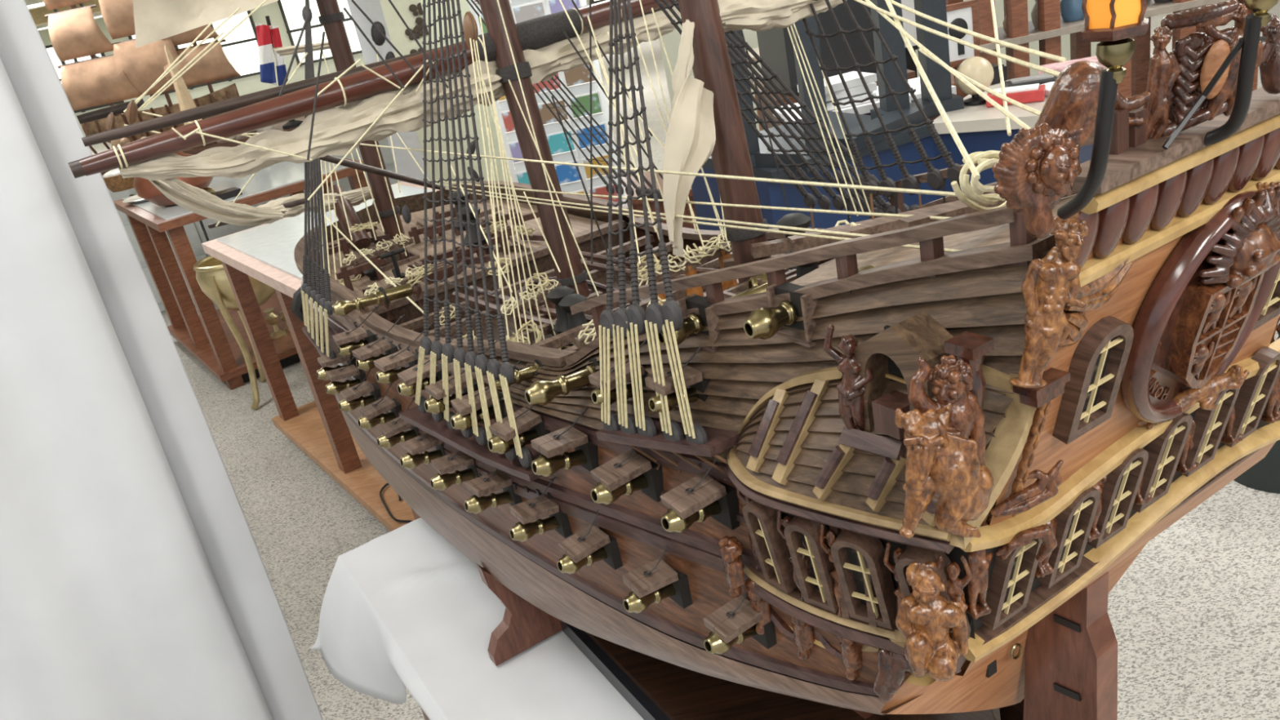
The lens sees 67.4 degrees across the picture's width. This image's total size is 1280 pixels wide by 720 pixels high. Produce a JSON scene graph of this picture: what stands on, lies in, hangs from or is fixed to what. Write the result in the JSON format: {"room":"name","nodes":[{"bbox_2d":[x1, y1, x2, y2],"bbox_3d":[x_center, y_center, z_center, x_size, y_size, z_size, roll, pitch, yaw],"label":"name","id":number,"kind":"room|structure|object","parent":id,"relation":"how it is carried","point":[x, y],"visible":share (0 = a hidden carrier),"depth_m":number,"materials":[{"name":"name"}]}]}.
{"room":"shop showroom","nodes":[
{"label":"shop showroom","id":0,"kind":"room"},
{"bbox_2d":[38,0,589,137],"bbox_3d":[-3.963,-9.114,24.218,30.000,2.750,0.200,-12,22,0],"label":"wall","id":1,"kind":"structure","parent":0,"point":[247,85],"depth_m":24.39,"materials":[{"name":"paint"}]},
{"bbox_2d":[44,44,124,113],"bbox_3d":[-14.749,-6.952,24.017,3.100,1.700,0.090,-12,22,0],"label":"window","id":2,"kind":"structure","parent":1,"relation":"in","point":[55,60],"depth_m":23.88,"materials":[{"name":"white glass"}]},
{"bbox_2d":[128,10,260,97],"bbox_3d":[-11.030,-7.735,24.017,3.100,1.700,0.090,-12,22,0],"label":"window","id":3,"kind":"structure","parent":1,"relation":"in","point":[240,47],"depth_m":24.04,"materials":[{"name":"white glass"}]},
{"bbox_2d":[277,0,362,66],"bbox_3d":[-7.312,-8.518,24.017,3.100,1.700,0.090,-12,22,0],"label":"window","id":4,"kind":"structure","parent":1,"relation":"in","point":[291,10],"depth_m":23.99,"materials":[{"name":"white glass"}]},
{"bbox_2d":[591,0,604,4],"bbox_3d":[0.125,-10.084,24.017,3.100,1.700,0.090,-12,22,0],"label":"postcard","id":5,"kind":"structure","parent":1,"relation":"in","point":[593,2],"depth_m":24.28,"materials":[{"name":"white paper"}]},
{"bbox_2d":[90,0,1279,719],"bbox_3d":[-2.516,-2.241,10.780,30.000,0.001,30.000,-12,22,0],"label":"floor","id":6,"kind":"structure","parent":0,"point":[1194,618],"depth_m":2.45,"materials":[{"name":"carpet"}]},
{"bbox_2d":[193,255,275,409],"bbox_3d":[-1.804,-0.170,4.586,0.422,0.703,0.414,-12,22,0],"label":"chair","id":7,"kind":"object","parent":6,"relation":"on","point":[211,277],"visible":0.42,"depth_m":4.42,"materials":[{"name":"gold metal"}]},
{"bbox_2d":[195,258,275,311],"bbox_3d":[-1.871,-0.370,4.522,0.372,0.243,0.372,-12,22,0],"label":"bowl","id":8,"kind":"object","parent":7,"relation":"on","point":[211,277],"depth_m":4.37,"materials":[{"name":"gold metal"}]},
{"bbox_2d":[113,158,368,390],"bbox_3d":[-2.148,-0.575,5.457,1.080,0.900,1.380,-25,26,-29],"label":"wooden cabinet","id":9,"kind":"object","parent":6,"relation":"on","point":[207,336],"visible":0.51,"depth_m":5.08,"materials":[{"name":"red wood"}]},
{"bbox_2d":[102,168,133,192],"bbox_3d":[-3.194,-1.120,5.923,0.240,0.129,0.236,-12,22,0],"label":"wicker basket","id":10,"kind":"object","parent":9,"relation":"on","point":[114,181],"visible":0.49,"depth_m":5.84,"materials":[{"name":"brown wicker"}]},
{"bbox_2d":[122,194,147,203],"bbox_3d":[-2.719,-0.918,5.314,0.280,0.047,0.280,-12,22,0],"label":"tray","id":11,"kind":"object","parent":9,"relation":"on","point":[135,199],"visible":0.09,"depth_m":5.29,"materials":[{"name":"white ceramic"}]},
{"bbox_2d":[133,151,215,206],"bbox_3d":[-2.394,-0.943,4.917,0.377,0.269,0.377,-19,24,-18],"label":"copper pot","id":12,"kind":"object","parent":9,"relation":"on","point":[144,188],"visible":0.27,"depth_m":4.81,"materials":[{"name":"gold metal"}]},
{"bbox_2d":[210,186,242,199],"bbox_3d":[-2.108,-0.812,4.777,0.220,0.030,0.120,-25,26,-29],"label":"book","id":13,"kind":"object","parent":9,"relation":"on","point":[232,192],"visible":0.43,"depth_m":4.76,"materials":[{"name":"black paper"}]},
{"bbox_2d":[262,307,286,338],"bbox_3d":[-1.986,-0.201,5.204,0.090,0.154,0.090,-12,22,0],"label":"brass candlestick","id":14,"kind":"object","parent":9,"relation":"on","point":[272,318],"visible":0.98,"depth_m":5.19,"materials":[{"name":"gold metal"}]},
{"bbox_2d":[279,311,289,331],"bbox_3d":[-1.946,-0.217,5.284,0.063,0.108,0.063,-12,22,0],"label":"brass candlestick","id":15,"kind":"object","parent":9,"relation":"on","point":[282,317],"visible":0.43,"depth_m":5.27,"materials":[{"name":"gold metal"}]},
{"bbox_2d":[100,116,399,311],"bbox_3d":[-2.267,-1.181,6.794,2.850,1.015,0.900,-12,22,0],"label":"sideboard","id":16,"kind":"object","parent":6,"relation":"on","point":[197,233],"visible":0.05,"depth_m":6.42,"materials":[{"name":"brown wood"}]},
{"bbox_2d":[111,137,130,148],"bbox_3d":[-3.380,-1.397,6.276,0.143,0.192,0.141,-12,22,0],"label":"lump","id":17,"kind":"object","parent":16,"relation":"on","point":[122,141],"visible":0.14,"depth_m":6.21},
{"bbox_2d":[42,0,240,154],"bbox_3d":[-3.363,-2.198,6.388,1.170,1.549,0.260,-12,22,0],"label":"model ship","id":18,"kind":"object","parent":16,"relation":"on","point":[127,73],"visible":0.61,"depth_m":6.38,"materials":[{"name":"beige fabric"}]},
{"bbox_2d":[164,43,217,149],"bbox_3d":[-2.920,-1.691,6.144,0.141,0.649,0.141,9,30,41],"label":"obelisk","id":19,"kind":"object","parent":16,"relation":"on","point":[185,101],"visible":0.44,"depth_m":6.12,"materials":[{"name":"brown wood"}]},
{"bbox_2d":[226,135,236,139],"bbox_3d":[-2.700,-1.507,6.281,0.108,0.128,0.110,-12,22,0],"label":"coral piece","id":20,"kind":"object","parent":16,"relation":"on","point":[235,136],"visible":0.03,"depth_m":6.28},
{"bbox_2d":[246,129,257,135],"bbox_3d":[-2.603,-1.568,6.350,0.132,0.150,0.128,-12,22,0],"label":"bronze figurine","id":21,"kind":"object","parent":16,"relation":"on","point":[255,131],"visible":0.02,"depth_m":6.34,"materials":[{"name":"metal"}]},
{"bbox_2d":[257,124,273,133],"bbox_3d":[-2.468,-1.566,6.276,0.137,0.150,0.134,-12,22,0],"label":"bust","id":22,"kind":"object","parent":16,"relation":"on","point":[270,127],"visible":0.04,"depth_m":6.26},
{"bbox_2d":[255,15,303,128],"bbox_3d":[-2.311,-1.832,6.129,0.220,0.684,0.175,-12,22,0],"label":"flag","id":23,"kind":"object","parent":16,"relation":"on","point":[268,37],"visible":0.89,"depth_m":6.04,"materials":[{"name":"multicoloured fabric"}]},
{"bbox_2d":[201,181,438,531],"bbox_3d":[-0.841,-0.058,3.578,0.880,0.900,1.640,-25,26,-29],"label":"table","id":24,"kind":"object","parent":6,"relation":"on","point":[264,252],"visible":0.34,"depth_m":3.52,"materials":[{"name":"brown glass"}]},
{"bbox_2d":[379,483,412,522],"bbox_3d":[-0.818,0.478,3.190,0.069,0.007,0.330,-19,24,-17],"label":"cable","id":25,"kind":"object","parent":24,"relation":"on","point":[386,484],"visible":0.75,"depth_m":3.18,"materials":[{"name":"plastic"}]},
{"bbox_2d":[346,0,430,182],"bbox_3d":[-1.472,-1.610,5.607,0.178,2.399,0.300,-12,22,0],"label":"partition panel","id":26,"kind":"object","parent":6,"relation":"on","point":[406,165],"visible":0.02,"depth_m":5.52,"materials":[{"name":"white"}]},
{"bbox_2d":[379,0,467,188],"bbox_3d":[-1.111,-1.569,5.330,0.408,2.399,0.300,-12,22,0],"label":"partition panel","id":27,"kind":"object","parent":6,"relation":"on","point":[411,11],"visible":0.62,"depth_m":5.23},
{"bbox_2d":[420,707,429,719],"bbox_3d":[0.049,0.697,1.611,0.610,0.693,1.040,-23,25,-25],"label":"display table","id":28,"kind":"object","parent":6,"relation":"on","point":[425,716],"visible":0.03,"depth_m":1.87,"materials":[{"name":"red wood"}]},
{"bbox_2d":[308,517,644,719],"bbox_3d":[-0.069,0.477,1.538,0.732,0.237,1.168,-23,25,-25],"label":"tablecloth","id":29,"kind":"object","parent":28,"relation":"on","point":[402,608],"visible":0.41,"depth_m":1.53,"materials":[{"name":"fabric"}]},
{"bbox_2d":[475,563,888,719],"bbox_3d":[0.171,0.322,1.287,0.625,0.160,0.557,-23,25,-25],"label":"stand","id":30,"kind":"object","parent":29,"relation":"on","point":[657,689],"visible":0.18,"depth_m":1.25,"materials":[{"name":"red wood"}]},
{"bbox_2d":[67,0,1279,719],"bbox_3d":[-0.140,-0.369,1.348,1.146,1.404,1.943,-23,25,-25],"label":"model ship","id":31,"kind":"object","parent":30,"relation":"on","point":[903,462],"visible":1,"depth_m":0.79,"materials":[{"name":"brown wood"}]},
{"bbox_2d":[854,311,954,439],"bbox_3d":[0.168,0.011,0.604,0.057,0.082,0.071,-12,22,0],"label":"hood","id":32,"kind":"object","parent":31,"relation":"attached to","point":[886,362],"depth_m":0.60,"materials":[{"name":"brown wood"}]},
{"bbox_2d":[420,0,510,182],"bbox_3d":[-0.661,-1.014,4.510,0.370,1.849,0.300,-12,22,0],"label":"board","id":33,"kind":"object","parent":6,"relation":"on","point":[464,4],"visible":0.04,"depth_m":4.45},
{"bbox_2d":[468,0,627,207],"bbox_3d":[-0.341,-0.947,3.861,0.440,2.099,0.400,-12,22,0],"label":"shelving unit","id":34,"kind":"object","parent":6,"relation":"on","point":[604,117],"visible":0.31,"depth_m":3.83,"materials":[{"name":"white metal"}]},
{"bbox_2d":[475,13,487,34],"bbox_3d":[-0.549,-1.274,3.637,0.126,0.094,0.024,-12,22,0],"label":"postcard","id":35,"kind":"object","parent":34,"relation":"in","point":[484,28],"visible":0.21,"depth_m":3.63},
{"bbox_2d":[497,95,506,103],"bbox_3d":[-0.502,-1.054,3.730,0.126,0.094,0.024,-12,22,0],"label":"postcard","id":36,"kind":"object","parent":34,"relation":"in","point":[502,98],"visible":0.14,"depth_m":3.75},
{"bbox_2d":[498,95,506,101],"bbox_3d":[-0.502,-1.053,3.728,0.112,0.080,0.019,-12,22,0],"label":"picture","id":37,"kind":"object","parent":36,"relation":"attached to","point":[502,98],"depth_m":3.74},
{"bbox_2d":[499,109,515,134],"bbox_3d":[-0.479,-0.943,3.776,0.126,0.094,0.024,-12,22,0],"label":"postcard","id":38,"kind":"object","parent":34,"relation":"in","point":[506,118],"visible":0.36,"depth_m":3.77},
{"bbox_2d":[502,111,515,132],"bbox_3d":[-0.479,-0.942,3.774,0.112,0.080,0.019,-12,22,0],"label":"picture","id":39,"kind":"object","parent":38,"relation":"attached to","point":[507,121],"depth_m":3.77},
{"bbox_2d":[506,140,524,164],"bbox_3d":[-0.456,-0.833,3.823,0.126,0.094,0.024,-12,22,0],"label":"postcard","id":40,"kind":"object","parent":34,"relation":"in","point":[514,149],"visible":0.36,"depth_m":3.81},
{"bbox_2d":[509,142,523,162],"bbox_3d":[-0.456,-0.832,3.820,0.112,0.080,0.019,-12,22,0],"label":"picture","id":41,"kind":"object","parent":40,"relation":"attached to","point":[515,152],"depth_m":3.82},
{"bbox_2d":[514,170,530,184],"bbox_3d":[-0.432,-0.722,3.869,0.126,0.094,0.024,-12,22,0],"label":"postcard","id":42,"kind":"object","parent":34,"relation":"in","point":[522,176],"visible":0.14,"depth_m":3.85},
{"bbox_2d":[511,0,546,23],"bbox_3d":[-0.416,-1.302,3.637,0.126,0.094,0.024,-12,22,0],"label":"postcard","id":43,"kind":"object","parent":34,"relation":"in","point":[523,12],"visible":0.52,"depth_m":3.62},
{"bbox_2d":[532,71,563,96],"bbox_3d":[-0.369,-1.082,3.730,0.126,0.094,0.024,-12,22,0],"label":"postcard","id":44,"kind":"object","parent":34,"relation":"in","point":[557,74],"visible":0.18,"depth_m":3.74},
{"bbox_2d":[537,97,570,127],"bbox_3d":[-0.346,-0.971,3.776,0.126,0.094,0.024,-12,22,0],"label":"postcard","id":45,"kind":"object","parent":34,"relation":"in","point":[547,117],"visible":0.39,"depth_m":3.77},
{"bbox_2d":[546,128,577,156],"bbox_3d":[-0.323,-0.861,3.823,0.126,0.094,0.024,-12,22,0],"label":"postcard","id":46,"kind":"object","parent":34,"relation":"in","point":[557,143],"visible":0.54,"depth_m":3.82},
{"bbox_2d":[546,0,582,14],"bbox_3d":[-0.282,-1.330,3.637,0.126,0.094,0.024,-12,22,0],"label":"postcard","id":47,"kind":"object","parent":34,"relation":"in","point":[553,6],"visible":0.5,"depth_m":3.63},
{"bbox_2d":[554,159,583,186],"bbox_3d":[-0.299,-0.750,3.869,0.126,0.094,0.024,-12,22,0],"label":"postcard","id":48,"kind":"object","parent":34,"relation":"in","point":[566,173],"visible":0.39,"depth_m":3.87},
{"bbox_2d":[569,189,585,193],"bbox_3d":[-0.276,-0.640,3.916,0.126,0.094,0.024,-12,22,0],"label":"postcard","id":49,"kind":"object","parent":34,"relation":"in","point":[582,191],"visible":0.11,"depth_m":3.89},
{"bbox_2d":[562,60,596,88],"bbox_3d":[-0.236,-1.110,3.730,0.126,0.094,0.024,-12,22,0],"label":"postcard","id":50,"kind":"object","parent":34,"relation":"in","point":[580,75],"visible":0.54,"depth_m":3.73},
{"bbox_2d":[568,90,604,120],"bbox_3d":[-0.213,-0.999,3.776,0.126,0.094,0.024,-12,22,0],"label":"postcard","id":51,"kind":"object","parent":34,"relation":"in","point":[584,99],"visible":0.71,"depth_m":3.77},
{"bbox_2d":[574,122,608,151],"bbox_3d":[-0.190,-0.889,3.823,0.126,0.094,0.024,-12,22,0],"label":"postcard","id":52,"kind":"object","parent":34,"relation":"in","point":[603,126],"visible":0.64,"depth_m":3.82},
{"bbox_2d":[581,153,615,180],"bbox_3d":[-0.166,-0.778,3.869,0.126,0.094,0.024,-12,22,0],"label":"postcard","id":53,"kind":"object","parent":34,"relation":"in","point":[586,169],"visible":0.5,"depth_m":3.86},
{"bbox_2d":[587,182,617,202],"bbox_3d":[-0.143,-0.668,3.916,0.126,0.094,0.024,-12,22,0],"label":"postcard","id":54,"kind":"object","parent":34,"relation":"in","point":[600,190],"visible":0.36,"depth_m":3.90},
{"bbox_2d":[622,169,698,229],"bbox_3d":[0.173,-0.524,4.504,0.598,0.649,0.490,-6,23,14],"label":"base cabinet","id":55,"kind":"object","parent":6,"relation":"on","point":[637,204],"visible":0.02,"depth_m":4.21,"materials":[{"name":"red wood"}]},
{"bbox_2d":[745,47,764,130],"bbox_3d":[0.702,-1.078,5.033,0.440,1.047,0.436,-12,22,0],"label":"tiered stand","id":56,"kind":"object","parent":6,"relation":"on","point":[756,50],"visible":0.02,"depth_m":4.87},
{"bbox_2d":[745,47,759,61],"bbox_3d":[0.604,-1.541,4.838,0.400,0.024,0.396,-12,22,0],"label":"shelf","id":57,"kind":"object","parent":56,"relation":"attached to","point":[757,50],"depth_m":4.81,"materials":[{"name":"white"}]},
{"bbox_2d":[749,73,764,89],"bbox_3d":[0.628,-1.426,4.886,0.360,0.024,0.356,-12,22,0],"label":"shelf","id":58,"kind":"object","parent":56,"relation":"attached to","point":[751,80],"depth_m":4.79,"materials":[{"name":"white"}]},
{"bbox_2d":[755,69,915,130],"bbox_3d":[0.936,-0.811,4.425,0.600,0.939,0.450,-12,22,0],"label":"table","id":59,"kind":"object","parent":6,"relation":"on","point":[911,74],"visible":0.14,"depth_m":4.16,"materials":[{"name":"brown wood"}]},
{"bbox_2d":[756,0,877,96],"bbox_3d":[0.806,-1.431,4.164,0.500,0.426,0.400,-14,22,-5],"label":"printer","id":60,"kind":"object","parent":59,"relation":"on","point":[775,47],"visible":0.31,"depth_m":4.01,"materials":[{"name":"plastic"}]},
{"bbox_2d":[773,76,956,124],"bbox_3d":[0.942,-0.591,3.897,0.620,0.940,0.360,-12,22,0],"label":"papers","id":61,"kind":"object","parent":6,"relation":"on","point":[864,108],"visible":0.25,"depth_m":3.58,"materials":[{"name":"white paper"}]},
{"bbox_2d":[826,91,876,111],"bbox_3d":[0.756,-0.989,3.656,0.240,0.028,0.180,-12,22,0],"label":"book","id":62,"kind":"object","parent":61,"relation":"on","point":[861,96],"visible":0.21,"depth_m":3.58,"materials":[{"name":"paper"}]},
{"bbox_2d":[825,82,876,102],"bbox_3d":[0.749,-1.020,3.643,0.240,0.028,0.180,-14,22,-5],"label":"book","id":63,"kind":"object","parent":62,"relation":"on","point":[858,90],"visible":0.43,"depth_m":3.56,"materials":[{"name":"paper"}]},
{"bbox_2d":[796,71,876,93],"bbox_3d":[0.743,-1.048,3.632,0.240,0.028,0.180,-16,23,-11],"label":"book","id":64,"kind":"object","parent":63,"relation":"on","point":[852,79],"visible":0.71,"depth_m":3.57,"materials":[{"name":"paper"}]},
{"bbox_2d":[691,0,1093,230],"bbox_3d":[0.814,-1.054,3.015,1.436,2.499,0.872,-12,22,0],"label":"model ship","id":65,"kind":"object","parent":6,"relation":"on","point":[980,127],"depth_m":3.01,"materials":[{"name":"blue stone"}]},
{"bbox_2d":[702,111,933,183],"bbox_3d":[0.546,-0.718,3.185,0.610,0.035,0.600,-19,24,-18],"label":"countertop","id":66,"kind":"structure","parent":65,"relation":"on","point":[903,137],"depth_m":3.08,"materials":[{"name":"blue stone"}]},
{"bbox_2d":[955,56,994,105],"bbox_3d":[1.087,-0.911,3.120,0.120,0.145,0.120,-12,22,0],"label":"globe","id":67,"kind":"object","parent":65,"relation":"on","point":[978,68],"visible":0.8,"depth_m":3.08,"materials":[{"name":"beige plastic"}]},
{"bbox_2d":[932,80,1048,133],"bbox_3d":[1.239,-0.842,3.131,0.390,0.035,0.620,5,28,35],"label":"countertop","id":68,"kind":"structure","parent":65,"relation":"on","point":[974,117],"depth_m":2.96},
{"bbox_2d":[991,63,1007,84],"bbox_3d":[1.249,-1.015,3.411,0.080,0.056,0.070,-19,23,-16],"label":"telephone","id":69,"kind":"object","parent":65,"relation":"on","point":[996,79],"visible":0.43,"depth_m":3.38,"materials":[{"name":"black plastic"}]},
{"bbox_2d":[986,83,1045,106],"bbox_3d":[1.192,-0.841,3.046,0.170,0.042,0.090,0,25,26],"label":"box","id":70,"kind":"object","parent":65,"relation":"on","point":[1036,92],"visible":0.7,"depth_m":3.01,"materials":[{"name":"paper"}]},
{"bbox_2d":[1004,73,1057,87],"bbox_3d":[1.298,-0.917,3.180,0.160,0.036,0.080,-5,23,16],"label":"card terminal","id":71,"kind":"object","parent":65,"relation":"on","point":[1046,77],"visible":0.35,"depth_m":3.15,"materials":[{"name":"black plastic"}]},
{"bbox_2d":[1040,81,1054,96],"bbox_3d":[1.371,-0.879,3.075,0.200,0.020,0.140,-16,23,-11],"label":"paper stack","id":72,"kind":"object","parent":65,"relation":"on","point":[1049,85],"visible":0.03,"depth_m":3.06,"materials":[{"name":"white paper"}]},
{"bbox_2d":[1038,55,1107,74],"bbox_3d":[1.502,-1.011,3.309,0.220,0.030,0.120,-7,23,11],"label":"paper stack","id":73,"kind":"object","parent":65,"relation":"on","point":[1060,66],"visible":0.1,"depth_m":3.31,"materials":[{"name":"paper"}]},
{"bbox_2d":[901,0,917,77],"bbox_3d":[1.407,-1.268,4.921,0.198,1.188,0.055,-12,22,0],"label":"poster","id":74,"kind":"object","parent":6,"relation":"on","point":[910,29],"visible":0.05,"depth_m":4.75,"materials":[{"name":"paper"}]},
{"bbox_2d":[946,0,980,97],"bbox_3d":[1.257,-0.743,3.714,0.144,1.216,0.056,-12,22,0],"label":"framed poster","id":75,"kind":"object","parent":6,"relation":"on","point":[964,15],"visible":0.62,"depth_m":3.50,"materials":[{"name":"white paper"}]},
{"bbox_2d":[946,0,1259,108],"bbox_3d":[2.062,-1.702,4.323,1.286,2.198,0.440,-12,22,0],"label":"open shelving","id":76,"kind":"object","parent":6,"relation":"on","point":[1020,31],"visible":0.09,"depth_m":4.22,"materials":[{"name":"red wood"}]},
{"bbox_2d":[1002,16,1006,34],"bbox_3d":[1.669,-1.520,4.309,0.077,0.099,0.075,-12,22,0],"label":"jar","id":77,"kind":"object","parent":76,"relation":"on","point":[1004,23],"visible":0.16,"depth_m":4.31,"materials":[{"name":"ceramic"}]},
{"bbox_2d":[1031,0,1038,27],"bbox_3d":[1.803,-1.562,4.304,0.095,0.129,0.092,-12,22,0],"label":"jar","id":78,"kind":"object","parent":76,"relation":"on","point":[1034,14],"visible":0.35,"depth_m":4.29,"materials":[{"name":"ceramic"}]},
{"bbox_2d":[1060,0,1084,22],"bbox_3d":[1.938,-1.605,4.298,0.112,0.159,0.109,-12,22,0],"label":"jar","id":79,"kind":"object","parent":76,"relation":"on","point":[1070,10],"visible":0.85,"depth_m":4.28,"materials":[{"name":"ceramic"}]},
{"bbox_2d":[1153,0,1172,2],"bbox_3d":[2.354,-1.678,4.304,0.112,0.129,0.109,-12,22,0],"label":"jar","id":80,"kind":"object","parent":76,"relation":"on","point":[1155,1],"visible":1,"depth_m":4.30,"materials":[{"name":"ceramic"}]},
{"bbox_2d":[1234,440,1279,493],"bbox_3d":[1.714,0.190,2.575,0.300,0.238,0.298,-12,22,0],"label":"bin","id":81,"kind":"object","parent":6,"relation":"on","point":[1264,475],"visible":0.18,"depth_m":2.52,"materials":[{"name":"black plastic"}]},
{"bbox_2d":[658,0,1106,131],"bbox_3d":[1.691,-2.962,6.780,3.300,2.750,0.060,-12,22,0],"label":"wall","id":82,"kind":"structure","parent":0,"point":[671,40],"depth_m":7.00,"materials":[{"name":"paint"}]},
{"bbox_3d":[-3.049,-4.774,9.713,30.000,0.100,30.000,-12,22,0],"label":"ceiling","id":83,"kind":"structure","parent":0,"visible":0},
{"bbox_2d":[25,0,44,8],"bbox_3d":[-8.944,-5.594,14.831,2.000,0.069,0.840,-12,22,0],"label":"ceiling light","id":84,"kind":"object","parent":83,"relation":"attached to","point":[31,4],"visible":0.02,"depth_m":14.46,"materials":[{"name":"white plastic"}]},
{"bbox_2d":[26,2,44,7],"bbox_3d":[-8.945,-5.598,14.829,1.900,0.040,0.750,-12,22,0],"label":"diffuser","id":85,"kind":"object","parent":84,"relation":"attached to","point":[28,4],"depth_m":14.90,"materials":[{"name":"white plastic"}]},
{"bbox_2d":[35,23,48,31],"bbox_3d":[-14.034,-7.442,21.766,2.000,0.069,0.840,-12,22,0],"label":"ceiling light","id":86,"kind":"object","parent":83,"relation":"attached to","point":[42,27],"visible":0.02,"depth_m":21.39,"materials":[{"name":"white"}]},
{"bbox_2d":[28,0,101,26],"bbox_3d":[-5.562,-7.004,16.713,26.000,0.240,0.500,-12,22,0],"label":"trim","id":87,"kind":"structure","parent":83,"relation":"attached to","point":[37,15],"depth_m":16.48,"materials":[{"name":"beige wood"}]},
{"bbox_2d":[53,8,78,62],"bbox_3d":[-4.907,-2.953,8.034,0.118,1.208,0.163,-23,25,-25],"label":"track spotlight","id":88,"kind":"object","parent":83,"relation":"hanging from","point":[55,10],"visible":0.08,"depth_m":8.16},
{"bbox_2d":[93,12,102,18],"bbox_3d":[-11.784,-7.916,21.766,2.000,0.069,0.840,-12,22,0],"label":"ceiling light","id":89,"kind":"object","parent":83,"relation":"attached to","point":[96,15],"visible":0.02,"depth_m":21.39,"materials":[{"name":"white"}]},
{"bbox_2d":[0,0,323,719],"bbox_3d":[-1.489,0.008,1.238,1.600,2.690,0.123,-23,25,-24],"label":"curtain","id":90,"kind":"object","parent":83,"relation":"hanging from","point":[135,584],"visible":1,"depth_m":1.62,"materials":[{"name":"fabric"}]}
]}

